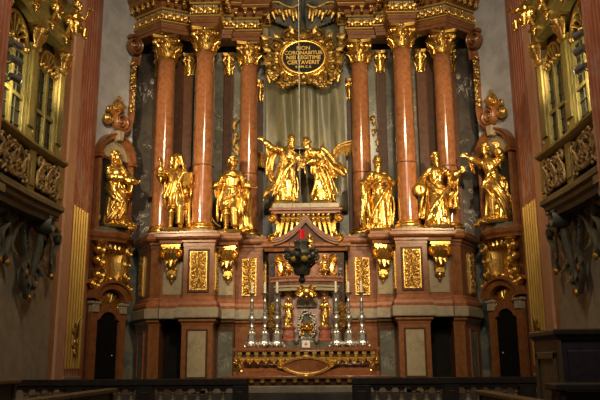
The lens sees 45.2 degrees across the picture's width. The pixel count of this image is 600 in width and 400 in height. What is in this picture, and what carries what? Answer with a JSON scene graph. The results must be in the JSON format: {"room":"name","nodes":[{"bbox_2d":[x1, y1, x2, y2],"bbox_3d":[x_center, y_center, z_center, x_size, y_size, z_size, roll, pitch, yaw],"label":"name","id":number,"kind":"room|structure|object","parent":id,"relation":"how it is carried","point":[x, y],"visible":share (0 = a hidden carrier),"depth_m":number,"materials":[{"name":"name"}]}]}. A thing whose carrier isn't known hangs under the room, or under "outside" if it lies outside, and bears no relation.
{"room":"church","nodes":[
{"label":"church","id":0,"kind":"room"},
{"bbox_2d":[0,0,71,399],"bbox_3d":[-7.421,-3.383,18.446,0.500,18.000,6.590,-1,-13,1],"label":"wall","id":1,"kind":"structure","parent":0,"point":[24,325],"depth_m":18.37,"materials":[{"name":"brown paint"}]},
{"bbox_2d":[0,0,82,301],"bbox_3d":[-6.991,-2.414,17.503,1.842,9.270,6.793,-1,-13,1],"label":"balcony","id":2,"kind":"object","parent":1,"relation":"attached to","point":[32,166],"visible":0.97,"depth_m":17.81,"materials":[{"name":"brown wood"}]},
{"bbox_2d":[5,72,22,83],"bbox_3d":[-6.498,-2.702,16.079,0.496,0.210,0.317,-5,-13,19],"label":"spotlight","id":3,"kind":"object","parent":2,"relation":"attached to","point":[17,79],"visible":0.96,"depth_m":15.99,"materials":[{"name":"metal"}]},
{"bbox_2d":[6,54,22,66],"bbox_3d":[-6.521,-3.111,16.172,0.496,0.210,0.317,-5,-13,19],"label":"spotlight","id":4,"kind":"object","parent":2,"relation":"attached to","point":[17,61],"visible":0.93,"depth_m":16.08,"materials":[{"name":"metal"}]},
{"bbox_2d":[8,39,23,50],"bbox_3d":[-6.543,-3.482,16.256,0.496,0.210,0.317,-5,-13,19],"label":"spotlight","id":5,"kind":"object","parent":2,"relation":"attached to","point":[17,45],"visible":0.92,"depth_m":16.17,"materials":[{"name":"metal"}]},
{"bbox_2d":[9,8,29,52],"bbox_3d":[-6.719,-4.079,17.027,0.181,0.805,1.430,-1,-13,2],"label":"fan grille","id":6,"kind":"object","parent":2,"relation":"attached to","point":[18,31],"depth_m":17.23,"materials":[{"name":"gold metal"}]},
{"bbox_2d":[39,51,59,78],"bbox_3d":[-6.578,-3.575,18.822,0.181,0.608,1.066,-2,-13,6],"label":"fan grille","id":7,"kind":"object","parent":2,"relation":"attached to","point":[48,67],"depth_m":18.78,"materials":[{"name":"gold metal"}]},
{"bbox_2d":[70,0,93,39],"bbox_3d":[-6.019,-4.926,19.602,0.604,1.202,0.622,-9,-15,33],"label":"putto","id":8,"kind":"object","parent":2,"relation":"attached to","point":[78,27],"visible":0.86,"depth_m":19.59,"materials":[{"name":"gold metal"}]},
{"bbox_2d":[95,0,135,144],"bbox_3d":[-6.900,-2.608,26.008,0.606,18.200,1.912,-8,-15,29],"label":"wall","id":9,"kind":"structure","parent":0,"point":[118,20],"depth_m":26.27,"materials":[{"name":"grey paint"}]},
{"bbox_2d":[82,240,133,378],"bbox_3d":[-6.463,3.843,24.283,0.540,4.850,1.866,-8,-15,29],"label":"doorway","id":10,"kind":"structure","parent":9,"relation":"in","point":[106,305],"depth_m":24.11,"materials":[{"name":"brown stone"}]},
{"bbox_2d":[86,239,132,291],"bbox_3d":[-6.495,2.319,24.605,0.523,1.734,2.022,-8,-15,29],"label":"cartouche","id":11,"kind":"object","parent":10,"relation":"attached to","point":[112,262],"visible":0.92,"depth_m":24.65,"materials":[{"name":"gold metal"}]},
{"bbox_2d":[90,130,137,244],"bbox_3d":[-6.403,-0.422,25.190,0.853,4.130,2.038,-8,-15,29],"label":"niche","id":12,"kind":"object","parent":9,"relation":"attached to","point":[116,140],"visible":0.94,"depth_m":24.82,"materials":[{"name":"brown stone"}]},
{"bbox_2d":[99,150,140,231],"bbox_3d":[-6.305,-0.317,25.116,1.374,2.959,1.068,4,-13,-18],"label":"saint statue","id":13,"kind":"object","parent":12,"relation":"in","point":[115,214],"visible":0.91,"depth_m":24.79,"materials":[{"name":"gold metal"}]},
{"bbox_2d":[103,34,143,135],"bbox_3d":[-6.420,-4.298,26.243,0.482,4.073,1.794,-6,-14,24],"label":"crest","id":14,"kind":"object","parent":9,"relation":"attached to","point":[134,45],"visible":1,"depth_m":26.45,"materials":[{"name":"brown stone"}]},
{"bbox_2d":[29,387,537,399],"bbox_3d":[0.121,5.982,20.440,18.000,1.100,12.500,-1,-13,1],"label":"floor","id":15,"kind":"structure","parent":0,"point":[432,394],"depth_m":18.58,"materials":[{"name":"stone"}]},
{"bbox_2d":[45,0,85,392],"bbox_3d":[-7.216,-2.913,22.364,0.300,17.200,1.250,-1,-13,1],"label":"pilaster","id":16,"kind":"object","parent":15,"relation":"on","point":[73,85],"visible":0.39,"depth_m":21.77,"materials":[{"name":"paint"}]},
{"bbox_2d":[62,0,103,378],"bbox_3d":[-7.055,-2.619,23.677,0.509,17.200,1.550,-1,-13,1],"label":"fluted pilaster","id":17,"kind":"object","parent":15,"relation":"on","point":[80,217],"visible":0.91,"depth_m":23.00,"materials":[{"name":"stone"}]},
{"bbox_2d":[16,378,248,399],"bbox_3d":[-4.024,4.367,15.660,5.796,0.908,0.360,-1,-13,1],"label":"rail","id":18,"kind":"object","parent":15,"relation":"on","point":[145,388],"visible":0.8,"depth_m":15.57,"materials":[{"name":"wood"}]},
{"bbox_2d":[131,234,164,378],"bbox_3d":[-5.363,3.864,25.070,1.407,5.140,1.898,-1,-13,1],"label":"pedestal","id":19,"kind":"object","parent":15,"relation":"on","point":[149,332],"visible":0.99,"depth_m":24.61,"materials":[{"name":"brown stone"}]},
{"bbox_2d":[149,54,157,226],"bbox_3d":[-5.428,-2.021,27.368,0.533,7.353,0.581,-3,-13,10],"label":"marble pilaster","id":20,"kind":"object","parent":19,"relation":"on","point":[154,55],"visible":0.33,"depth_m":27.34,"materials":[{"name":"brown stone"}]},
{"bbox_2d":[147,33,182,233],"bbox_3d":[-4.968,-2.370,26.357,1.176,7.583,1.176,-1,-13,1],"label":"marble column","id":21,"kind":"structure","parent":19,"relation":"on","point":[168,48],"depth_m":26.27,"materials":[{"name":"brown stone"}]},
{"bbox_2d":[154,231,183,378],"bbox_3d":[-4.327,3.802,24.849,1.060,5.150,2.300,-1,-13,1],"label":"bay","id":22,"kind":"object","parent":15,"relation":"on","point":[170,294],"visible":0.59,"depth_m":24.54,"materials":[{"name":"brown stone"}]},
{"bbox_2d":[159,244,183,283],"bbox_3d":[-4.367,2.176,24.442,0.857,1.295,0.529,-1,-13,4],"label":"console","id":23,"kind":"object","parent":22,"relation":"attached to","point":[169,253],"visible":1,"depth_m":24.38,"materials":[{"name":"gold metal"}]},
{"bbox_2d":[156,153,195,230],"bbox_3d":[-4.292,-0.242,25.046,1.444,2.835,0.968,1,-13,-4],"label":"saint statue","id":24,"kind":"object","parent":22,"relation":"on","point":[180,183],"visible":0.91,"depth_m":24.87,"materials":[{"name":"gold metal"}]},
{"bbox_2d":[182,53,196,227],"bbox_3d":[-4.261,-2.061,27.242,0.565,7.347,0.582,-1,-13,1],"label":"marble pilaster","id":25,"kind":"object","parent":22,"relation":"on","point":[188,58],"visible":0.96,"depth_m":27.41,"materials":[{"name":"brown stone"}]},
{"bbox_2d":[175,231,221,378],"bbox_3d":[-3.374,3.701,24.409,1.430,5.140,1.550,-1,-13,1],"label":"pedestal","id":26,"kind":"object","parent":15,"relation":"on","point":[198,312],"visible":0.99,"depth_m":23.80,"materials":[{"name":"brown stone"}]},
{"bbox_2d":[188,25,221,230],"bbox_3d":[-3.435,-2.521,25.733,1.176,7.583,1.176,-1,-13,1],"label":"marble column","id":27,"kind":"structure","parent":26,"relation":"on","point":[206,42],"depth_m":25.47,"materials":[{"name":"brown stone"}]},
{"bbox_2d":[215,233,243,377],"bbox_3d":[-2.462,3.823,25.000,1.019,5.150,1.893,-1,-13,1],"label":"bay","id":28,"kind":"object","parent":15,"relation":"on","point":[226,293],"visible":0.63,"depth_m":24.57,"materials":[{"name":"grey stone"}]},
{"bbox_2d":[221,52,235,228],"bbox_3d":[-2.731,-2.067,27.251,0.533,7.353,0.581,-3,-13,10],"label":"marble pilaster","id":29,"kind":"object","parent":28,"relation":"on","point":[228,59],"visible":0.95,"depth_m":27.42,"materials":[{"name":"brown stone"}]},
{"bbox_2d":[217,245,239,283],"bbox_3d":[-2.497,2.249,24.826,0.857,1.295,0.529,-2,-13,8],"label":"console","id":30,"kind":"object","parent":28,"relation":"attached to","point":[226,255],"visible":0.98,"depth_m":24.75,"materials":[{"name":"gold metal"}]},
{"bbox_2d":[212,156,257,235],"bbox_3d":[-2.340,-0.178,25.473,1.836,2.870,0.963,-2,-13,8],"label":"saint statue","id":31,"kind":"object","parent":28,"relation":"on","point":[232,204],"visible":0.99,"depth_m":25.28,"materials":[{"name":"gold metal"}]},
{"bbox_2d":[235,236,268,370],"bbox_3d":[-1.694,3.932,25.486,1.469,5.140,1.343,-1,-13,1],"label":"pedestal","id":32,"kind":"object","parent":15,"relation":"on","point":[252,265],"visible":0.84,"depth_m":25.21,"materials":[{"name":"brown stone"}]},
{"bbox_2d":[235,40,263,236],"bbox_3d":[-1.920,-2.255,26.963,1.176,7.583,1.176,-1,-13,1],"label":"marble column","id":33,"kind":"structure","parent":32,"relation":"on","point":[250,56],"depth_m":26.89,"materials":[{"name":"brown stone"}]},
{"bbox_2d":[127,0,280,48],"bbox_3d":[-3.884,-7.655,27.448,6.254,3.200,2.930,-1,-13,1],"label":"entablature","id":34,"kind":"object","parent":33,"relation":"on","point":[236,20],"visible":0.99,"depth_m":26.99,"materials":[{"name":"brown stone"}]},
{"bbox_2d":[270,0,302,30],"bbox_3d":[-0.620,-7.325,28.017,1.442,1.604,0.634,-1,-13,1],"label":"gilded lambrequin","id":35,"kind":"object","parent":34,"relation":"attached to","point":[287,14],"visible":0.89,"depth_m":27.85,"materials":[{"name":"paint"}]},
{"bbox_2d":[261,25,345,89],"bbox_3d":[0.131,-5.428,27.448,3.286,2.594,0.434,-1,-13,1],"label":"cartouche","id":36,"kind":"object","parent":34,"relation":"attached to","point":[301,61],"visible":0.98,"depth_m":27.42,"materials":[{"name":"gold metal"}]},
{"bbox_2d":[258,79,263,235],"bbox_3d":[-1.519,-1.524,27.423,0.348,6.353,0.586,0,-13,-3],"label":"marble pilaster","id":37,"kind":"object","parent":32,"relation":"on","point":[260,82],"visible":0.72,"depth_m":27.35,"materials":[{"name":"brown stone"}]},
{"bbox_2d":[261,203,350,347],"bbox_3d":[0.235,3.281,25.130,3.080,6.228,1.730,-1,-13,1],"label":"plinth","id":38,"kind":"object","parent":15,"relation":"on","point":[325,216],"visible":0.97,"depth_m":24.91,"materials":[{"name":"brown stone"}]},
{"bbox_2d":[257,134,302,204],"bbox_3d":[-0.675,-1.095,25.893,1.720,2.637,0.931,-1,-13,1],"label":"saint statue","id":39,"kind":"object","parent":38,"relation":"on","point":[282,187],"visible":0.96,"depth_m":25.68,"materials":[{"name":"gold metal"}]},
{"bbox_2d":[194,374,421,393],"bbox_3d":[0.185,5.440,20.483,6.200,0.876,3.450,-1,-13,1],"label":"step","id":40,"kind":"structure","parent":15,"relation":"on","point":[310,383],"depth_m":19.74,"materials":[{"name":"red stone"}]},
{"bbox_2d":[233,347,379,375],"bbox_3d":[0.196,4.798,21.229,4.200,0.852,1.676,-1,-13,1],"label":"altar table","id":41,"kind":"object","parent":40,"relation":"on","point":[305,361],"visible":1,"depth_m":20.55,"materials":[{"name":"red stone"}]},
{"bbox_2d":[244,293,258,347],"bbox_3d":[-1.427,3.554,21.282,0.471,1.605,0.418,-1,-13,1],"label":"candlestick","id":42,"kind":"object","parent":41,"relation":"on","point":[251,336],"visible":0.99,"depth_m":21.24,"materials":[{"name":"silver metal"}]},
{"bbox_2d":[258,293,270,347],"bbox_3d":[-1.041,3.549,21.273,0.471,1.605,0.418,-1,-13,1],"label":"candlestick","id":43,"kind":"object","parent":41,"relation":"on","point":[264,336],"visible":1,"depth_m":21.22,"materials":[{"name":"silver metal"}]},
{"bbox_2d":[271,293,284,347],"bbox_3d":[-0.676,3.544,21.264,0.471,1.605,0.418,-1,-13,1],"label":"candlestick","id":44,"kind":"object","parent":41,"relation":"on","point":[277,336],"visible":1,"depth_m":21.22,"materials":[{"name":"silver metal"}]},
{"bbox_2d":[302,340,309,347],"bbox_3d":[0.177,4.272,21.334,0.240,0.220,0.028,-1,-13,1],"label":"card","id":45,"kind":"object","parent":41,"relation":"on","point":[305,343],"visible":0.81,"depth_m":21.33,"materials":[{"name":"white paper"}]},
{"bbox_2d":[267,253,346,347],"bbox_3d":[0.213,3.180,22.749,2.536,2.973,1.521,-1,-13,1],"label":"tabernacle","id":46,"kind":"object","parent":41,"relation":"on","point":[306,298],"visible":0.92,"depth_m":22.41,"materials":[{"name":"stone"}]},
{"bbox_2d":[281,297,294,326],"bbox_3d":[-0.375,3.459,22.192,0.417,0.919,0.352,1,-13,-4],"label":"statuette","id":47,"kind":"object","parent":46,"relation":"on","point":[289,307],"visible":1,"depth_m":22.14,"materials":[{"name":"gold metal"}]},
{"bbox_2d":[283,260,293,275],"bbox_3d":[-0.346,2.054,22.528,0.349,0.702,0.362,3,-13,-15],"label":"putto","id":48,"kind":"object","parent":46,"relation":"on","point":[289,268],"visible":0.62,"depth_m":22.45,"materials":[{"name":"gold metal"}]},
{"bbox_2d":[317,254,329,275],"bbox_3d":[0.737,2.040,22.499,0.349,0.702,0.362,-5,-13,18],"label":"putto","id":49,"kind":"object","parent":46,"relation":"on","point":[324,268],"visible":0.99,"depth_m":22.46,"materials":[{"name":"gold metal"}]},
{"bbox_2d":[319,297,330,326],"bbox_3d":[0.770,3.442,22.173,0.380,0.928,0.332,0,-13,-3],"label":"statuette","id":50,"kind":"object","parent":46,"relation":"on","point":[324,314],"visible":1,"depth_m":22.11,"materials":[{"name":"gold metal"}]},
{"bbox_2d":[329,292,342,346],"bbox_3d":[1.070,3.522,21.220,0.471,1.605,0.418,-1,-13,1],"label":"candlestick","id":51,"kind":"object","parent":41,"relation":"on","point":[336,335],"visible":0.99,"depth_m":21.18,"materials":[{"name":"silver metal"}]},
{"bbox_2d":[343,292,355,346],"bbox_3d":[1.441,3.518,21.210,0.471,1.605,0.418,-1,-13,1],"label":"candlestick","id":52,"kind":"object","parent":41,"relation":"on","point":[349,335],"visible":0.99,"depth_m":21.16,"materials":[{"name":"silver metal"}]},
{"bbox_2d":[356,292,369,346],"bbox_3d":[1.824,3.513,21.201,0.471,1.605,0.418,-1,-13,1],"label":"candlestick","id":53,"kind":"object","parent":41,"relation":"on","point":[362,335],"visible":1,"depth_m":21.16,"materials":[{"name":"silver metal"}]},
{"bbox_2d":[300,137,347,202],"bbox_3d":[0.837,-1.049,25.874,1.852,2.518,0.898,2,-13,-9],"label":"angel statue","id":54,"kind":"object","parent":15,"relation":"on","point":[324,167],"visible":0.98,"depth_m":25.56,"materials":[{"name":"gold metal"}]},
{"bbox_2d":[343,235,378,370],"bbox_3d":[2.135,3.883,25.389,1.469,5.140,1.343,-1,-13,1],"label":"pedestal","id":55,"kind":"object","parent":15,"relation":"on","point":[359,264],"visible":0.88,"depth_m":25.11,"materials":[{"name":"red stone"}]},
{"bbox_2d":[345,78,353,234],"bbox_3d":[1.920,-1.567,27.337,0.348,6.353,0.586,0,-13,-3],"label":"marble pilaster","id":56,"kind":"object","parent":55,"relation":"on","point":[347,80],"visible":0.62,"depth_m":27.19,"materials":[{"name":"brown stone"}]},
{"bbox_2d":[344,38,373,234],"bbox_3d":[2.279,-2.308,26.858,1.176,7.583,1.176,-1,-13,1],"label":"marble column","id":57,"kind":"structure","parent":55,"relation":"on","point":[358,56],"depth_m":26.76,"materials":[{"name":"brown stone"}]},
{"bbox_2d":[326,0,478,49],"bbox_3d":[4.127,-7.757,27.246,6.254,3.200,2.930,-1,-13,1],"label":"entablature","id":58,"kind":"object","parent":57,"relation":"on","point":[359,19],"visible":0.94,"depth_m":26.80,"materials":[{"name":"brown stone"}]},
{"bbox_2d":[258,23,351,211],"bbox_3d":[0.188,-3.220,27.407,3.642,7.475,0.382,-1,-13,1],"label":"drape","id":59,"kind":"object","parent":58,"relation":"attached to","point":[321,110],"visible":0.53,"depth_m":27.33,"materials":[{"name":"beige fabric"}]},
{"bbox_2d":[303,0,336,30],"bbox_3d":[0.853,-7.332,27.977,1.448,1.596,0.634,-1,-13,1],"label":"gilded lambrequin","id":60,"kind":"object","parent":58,"relation":"attached to","point":[316,12],"visible":0.91,"depth_m":27.82,"materials":[{"name":"metal"}]},
{"bbox_2d":[367,231,397,376],"bbox_3d":[2.875,3.755,24.866,1.019,5.150,1.893,-1,-13,1],"label":"bay","id":61,"kind":"object","parent":15,"relation":"on","point":[385,292],"visible":0.61,"depth_m":24.42,"materials":[{"name":"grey stone"}]},
{"bbox_2d":[357,155,396,234],"bbox_3d":[2.702,-0.204,25.304,1.440,2.770,0.984,-1,-13,1],"label":"saint statue","id":62,"kind":"object","parent":61,"relation":"on","point":[377,210],"visible":0.98,"depth_m":25.03,"materials":[{"name":"gold metal"}]},
{"bbox_2d":[373,50,387,186],"bbox_3d":[3.107,-2.140,27.104,0.533,7.353,0.581,1,-13,-7],"label":"marble pilaster","id":63,"kind":"object","parent":61,"relation":"on","point":[379,55],"visible":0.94,"depth_m":27.27,"materials":[{"name":"brown stone"}]},
{"bbox_2d":[371,244,393,282],"bbox_3d":[2.861,2.181,24.690,0.857,1.295,0.529,1,-13,-5],"label":"console","id":64,"kind":"object","parent":61,"relation":"attached to","point":[382,252],"visible":0.99,"depth_m":24.62,"materials":[{"name":"gold metal"}]},
{"bbox_2d":[389,228,436,376],"bbox_3d":[3.753,3.611,24.229,1.430,5.140,1.550,-1,-13,1],"label":"pedestal","id":65,"kind":"object","parent":15,"relation":"on","point":[412,310],"visible":0.99,"depth_m":23.60,"materials":[{"name":"red stone"}]},
{"bbox_2d":[385,21,422,227],"bbox_3d":[3.722,-2.612,25.552,1.176,7.583,1.176,-1,-13,1],"label":"marble column","id":66,"kind":"structure","parent":65,"relation":"on","point":[400,36],"depth_m":25.30,"materials":[{"name":"brown stone"}]},
{"bbox_2d":[427,228,455,376],"bbox_3d":[4.729,3.687,24.621,1.060,5.150,2.300,-1,-13,1],"label":"bay","id":67,"kind":"object","parent":15,"relation":"on","point":[440,292],"visible":0.6,"depth_m":24.32,"materials":[{"name":"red stone"}]},
{"bbox_2d":[412,48,429,224],"bbox_3d":[4.635,-2.174,27.017,0.565,7.347,0.582,-1,-13,1],"label":"marble pilaster","id":68,"kind":"object","parent":67,"relation":"on","point":[420,55],"visible":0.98,"depth_m":27.15,"materials":[{"name":"brown stone"}]},
{"bbox_2d":[413,151,465,229],"bbox_3d":[4.790,-0.339,24.803,1.807,2.786,0.946,-2,-13,5],"label":"saint statue","id":69,"kind":"object","parent":67,"relation":"on","point":[430,188],"visible":1,"depth_m":24.60,"materials":[{"name":"gold metal"}]},
{"bbox_2d":[427,241,451,280],"bbox_3d":[4.706,2.061,24.213,0.857,1.295,0.529,0,-13,-1],"label":"console","id":70,"kind":"object","parent":67,"relation":"attached to","point":[440,250],"visible":1,"depth_m":24.15,"materials":[{"name":"gold metal"}]},
{"bbox_2d":[352,376,536,399],"bbox_3d":[3.853,4.268,15.461,5.444,0.908,0.360,-1,-13,1],"label":"rail","id":71,"kind":"object","parent":15,"relation":"on","point":[525,386],"visible":0.87,"depth_m":15.40,"materials":[{"name":"wood"}]},
{"bbox_2d":[449,230,483,376],"bbox_3d":[5.776,3.723,24.789,1.407,5.140,1.898,-1,-13,1],"label":"pedestal","id":72,"kind":"object","parent":15,"relation":"on","point":[465,344],"visible":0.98,"depth_m":24.38,"materials":[{"name":"red stone"}]},
{"bbox_2d":[425,28,464,230],"bbox_3d":[5.288,-2.500,26.098,1.176,7.583,1.176,-1,-13,1],"label":"marble column","id":73,"kind":"structure","parent":72,"relation":"on","point":[440,43],"depth_m":26.08,"materials":[{"name":"brown stone"}]},
{"bbox_2d":[451,49,465,231],"bbox_3d":[5.807,-2.164,27.085,0.533,7.353,0.581,1,-13,-7],"label":"marble pilaster","id":74,"kind":"object","parent":72,"relation":"on","point":[453,65],"visible":0.34,"depth_m":27.05,"materials":[{"name":"brown stone"}]},
{"bbox_2d":[505,0,546,375],"bbox_3d":[7.231,-2.799,23.317,0.509,17.200,1.550,-1,-13,1],"label":"fluted pilaster","id":75,"kind":"object","parent":15,"relation":"on","point":[529,209],"visible":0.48,"depth_m":22.75,"materials":[{"name":"stone"}]},
{"bbox_2d":[520,1,560,329],"bbox_3d":[7.318,-3.097,21.997,0.300,17.200,1.250,-1,-13,1],"label":"pilaster","id":76,"kind":"object","parent":15,"relation":"on","point":[550,287],"visible":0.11,"depth_m":21.62,"materials":[{"name":"paint"}]},
{"bbox_2d":[293,86,305,177],"label":"chain","id":77,"kind":"object","parent":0,"point":[299,149],"depth_m":17.66,"materials":[{"name":"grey metal"}]},
{"bbox_2d":[284,197,319,283],"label":"sanctuary lamp","id":78,"kind":"object","parent":77,"relation":"hanging from","point":[301,257],"depth_m":16.95,"materials":[{"name":"brown metal"}]},
{"bbox_2d":[123,0,491,378],"bbox_3d":[0.199,-2.281,27.679,13.500,18.200,0.400,-1,-13,1],"label":"wall","id":79,"kind":"structure","parent":0,"point":[342,227],"depth_m":26.67,"materials":[{"name":"paint"}]},
{"bbox_2d":[131,54,154,244],"bbox_3d":[-5.706,-2.031,27.470,1.300,7.500,0.280,-1,-13,1],"label":"marble slab","id":80,"kind":"object","parent":79,"relation":"attached to","point":[145,77],"visible":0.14,"depth_m":27.37,"materials":[{"name":"stone"}]},
{"bbox_2d":[173,52,194,226],"bbox_3d":[-4.557,-2.054,27.402,1.000,7.500,0.300,-1,-13,1],"label":"marble slab","id":81,"kind":"object","parent":79,"relation":"attached to","point":[179,71],"visible":0.29,"depth_m":27.57,"materials":[{"name":"stone"}]},
{"bbox_2d":[191,54,196,218],"bbox_3d":[-3.807,-2.055,27.422,0.500,7.500,0.280,-1,-13,1],"label":"marble slab","id":82,"kind":"object","parent":79,"relation":"attached to","point":[195,54],"visible":0.14,"depth_m":27.61,"materials":[{"name":"stone"}]},
{"bbox_2d":[212,52,240,230],"bbox_3d":[-2.482,-2.072,27.389,1.550,7.500,0.280,-1,-13,1],"label":"marble slab","id":83,"kind":"object","parent":79,"relation":"attached to","point":[219,71],"visible":0.29,"depth_m":27.53,"materials":[{"name":"stone"}]},
{"bbox_2d":[232,119,239,154],"bbox_3d":[-2.527,-2.438,27.251,0.586,1.615,0.132,-1,-13,1],"label":"gilded festoon","id":84,"kind":"object","parent":83,"relation":"attached to","point":[236,149],"visible":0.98,"depth_m":27.21,"materials":[{"name":"gold metal"}]},
{"bbox_2d":[367,49,397,228],"bbox_3d":[2.866,-2.139,27.254,1.550,7.500,0.280,-1,-13,1],"label":"marble slab","id":85,"kind":"object","parent":79,"relation":"attached to","point":[389,69],"visible":0.14,"depth_m":27.36,"materials":[{"name":"stone"}]},
{"bbox_2d":[370,116,377,150],"bbox_3d":[2.915,-2.423,27.095,0.537,1.607,0.132,-1,-13,1],"label":"gilded festoon","id":86,"kind":"object","parent":85,"relation":"attached to","point":[372,118],"visible":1,"depth_m":27.14,"materials":[{"name":"gold metal"}]},
{"bbox_2d":[411,49,421,223],"bbox_3d":[4.190,-2.156,27.221,0.500,7.500,0.280,-1,-13,1],"label":"marble slab","id":87,"kind":"object","parent":79,"relation":"attached to","point":[412,51],"visible":0.21,"depth_m":27.31,"materials":[{"name":"stone"}]},
{"bbox_2d":[414,48,436,220],"bbox_3d":[4.939,-2.174,27.163,1.000,7.500,0.300,-1,-13,1],"label":"marble slab","id":88,"kind":"object","parent":79,"relation":"attached to","point":[429,69],"visible":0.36,"depth_m":27.34,"materials":[{"name":"stone"}]},
{"bbox_2d":[454,48,481,240],"bbox_3d":[6.090,-2.180,27.173,1.300,7.500,0.280,-1,-13,1],"label":"marble slab","id":89,"kind":"object","parent":79,"relation":"attached to","point":[467,117],"visible":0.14,"depth_m":27.10,"materials":[{"name":"stone"}]},
{"bbox_2d":[473,0,514,137],"bbox_3d":[7.194,-2.786,25.653,0.606,18.200,1.912,6,-14,-26],"label":"wall","id":90,"kind":"structure","parent":0,"point":[490,16],"depth_m":25.89,"materials":[{"name":"grey paint"}]},
{"bbox_2d":[465,27,506,129],"bbox_3d":[6.683,-4.464,25.913,0.476,4.073,1.793,5,-14,-21],"label":"crest","id":91,"kind":"object","parent":90,"relation":"attached to","point":[490,116],"visible":1,"depth_m":26.13,"materials":[{"name":"brown stone"}]},
{"bbox_2d":[475,125,521,240],"bbox_3d":[6.711,-0.588,24.859,0.853,4.130,2.038,6,-14,-26],"label":"niche","id":92,"kind":"object","parent":90,"relation":"attached to","point":[505,138],"visible":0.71,"depth_m":24.43,"materials":[{"name":"brown stone"}]},
{"bbox_2d":[460,140,512,227],"bbox_3d":[6.649,-0.542,24.830,2.111,3.063,1.030,-4,-13,15],"label":"saint statue","id":93,"kind":"object","parent":92,"relation":"in","point":[498,203],"visible":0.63,"depth_m":24.51,"materials":[{"name":"gold metal"}]},
{"bbox_2d":[480,236,532,376],"bbox_3d":[6.833,3.675,23.948,0.540,4.850,1.866,6,-14,-26],"label":"doorway","id":94,"kind":"structure","parent":90,"relation":"in","point":[507,307],"depth_m":23.76,"materials":[{"name":"brown stone"}]},
{"bbox_2d":[480,235,526,287],"bbox_3d":[6.843,2.150,24.269,0.523,1.734,2.022,6,-14,-26],"label":"cartouche","id":95,"kind":"object","parent":94,"relation":"attached to","point":[501,257],"visible":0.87,"depth_m":24.32,"materials":[{"name":"gold metal"}]},
{"bbox_2d":[541,50,599,328],"bbox_3d":[7.313,-3.570,18.074,0.500,18.000,6.590,-1,-13,1],"label":"wall","id":96,"kind":"structure","parent":0,"point":[583,311],"depth_m":18.14,"materials":[{"name":"brown paint"}]},
{"bbox_2d":[518,0,599,296],"bbox_3d":[6.861,-2.589,17.154,1.842,9.270,6.793,-1,-13,1],"label":"balcony","id":97,"kind":"object","parent":96,"relation":"attached to","point":[568,160],"visible":0.89,"depth_m":17.57,"materials":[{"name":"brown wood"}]},
{"bbox_2d":[507,0,535,31],"bbox_3d":[5.934,-5.078,19.299,0.604,1.202,0.622,7,-15,-30],"label":"putto","id":98,"kind":"object","parent":97,"relation":"attached to","point":[522,20],"visible":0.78,"depth_m":19.25,"materials":[{"name":"gold metal"}]},
{"bbox_2d":[542,41,560,70],"bbox_3d":[6.486,-3.740,18.493,0.181,0.608,1.065,0,-13,-3],"label":"fan grille","id":99,"kind":"object","parent":97,"relation":"attached to","point":[553,50],"depth_m":18.51,"materials":[{"name":"metal"}]},
{"bbox_2d":[568,0,582,42],"bbox_3d":[6.523,-4.246,16.693,0.181,0.805,1.430,-1,-13,1],"label":"fan grille","id":100,"kind":"object","parent":97,"relation":"attached to","point":[577,11],"depth_m":17.03,"materials":[{"name":"metal"}]},
{"bbox_2d":[572,28,583,40],"bbox_3d":[6.324,-3.644,15.931,0.496,0.210,0.317,3,-13,-16],"label":"spotlight","id":101,"kind":"object","parent":97,"relation":"attached to","point":[579,34],"visible":0.77,"depth_m":15.87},
{"bbox_2d":[572,44,585,56],"bbox_3d":[6.307,-3.273,15.848,0.496,0.210,0.317,3,-13,-16],"label":"spotlight","id":102,"kind":"object","parent":97,"relation":"attached to","point":[578,51],"visible":0.88,"depth_m":15.77,"materials":[{"name":"metal"}]},
{"bbox_2d":[573,62,587,74],"bbox_3d":[6.290,-2.864,15.757,0.496,0.210,0.317,3,-13,-16],"label":"spotlight","id":103,"kind":"object","parent":97,"relation":"attached to","point":[580,68],"visible":0.88,"depth_m":15.67,"materials":[{"name":"metal"}]},
{"bbox_3d":[-0.294,3.029,5.479,18.000,0.300,18.000,-1,-13,1],"label":"floor","id":104,"kind":"structure","parent":0,"visible":0},
{"bbox_2d":[0,0,11,130],"bbox_3d":[-7.012,-4.277,14.488,1.900,18.000,1.400,-1,-13,1],"label":"pier","id":105,"kind":"object","parent":104,"relation":"on","point":[5,5],"visible":1,"depth_m":14.70,"materials":[{"name":"stone"}]},
{"bbox_2d":[0,379,20,399],"bbox_3d":[-4.516,2.815,8.209,0.540,1.373,5.060,-1,-13,1],"label":"stall","id":106,"kind":"object","parent":104,"relation":"on","point":[7,387],"visible":1,"depth_m":10.46,"materials":[{"name":"brown wood"}]},
{"bbox_2d":[17,388,117,399],"bbox_3d":[-3.180,2.695,7.378,0.540,1.224,7.460,-1,-13,1],"label":"stall","id":107,"kind":"object","parent":104,"relation":"on","point":[108,393],"visible":1,"depth_m":9.67,"materials":[{"name":"brown wood"}]},
{"bbox_2d":[475,390,542,399],"bbox_3d":[2.701,2.572,6.934,0.540,1.188,6.860,-1,-13,1],"label":"stall","id":108,"kind":"object","parent":104,"relation":"on","point":[483,394],"visible":1,"depth_m":9.21,"materials":[{"name":"brown wood"}]},
{"bbox_2d":[529,329,599,399],"bbox_3d":[4.771,2.832,10.031,2.670,2.013,1.210,-1,-13,1],"label":"stall","id":109,"kind":"object","parent":104,"relation":"on","point":[561,355],"visible":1,"depth_m":9.72,"materials":[{"name":"wood"}]},
{"bbox_2d":[544,382,599,399],"bbox_3d":[3.719,2.753,8.120,1.680,1.344,0.450,-1,-13,1],"label":"kneeler","id":110,"kind":"object","parent":104,"relation":"on","point":[558,390],"visible":1,"depth_m":8.16,"materials":[{"name":"brown wood"}]},
{"bbox_2d":[581,0,599,187],"bbox_3d":[6.683,-4.450,14.142,1.900,18.000,1.400,-1,-13,1],"label":"pier","id":111,"kind":"object","parent":104,"relation":"on","point":[590,9],"visible":1,"depth_m":14.10,"materials":[{"name":"stone"}]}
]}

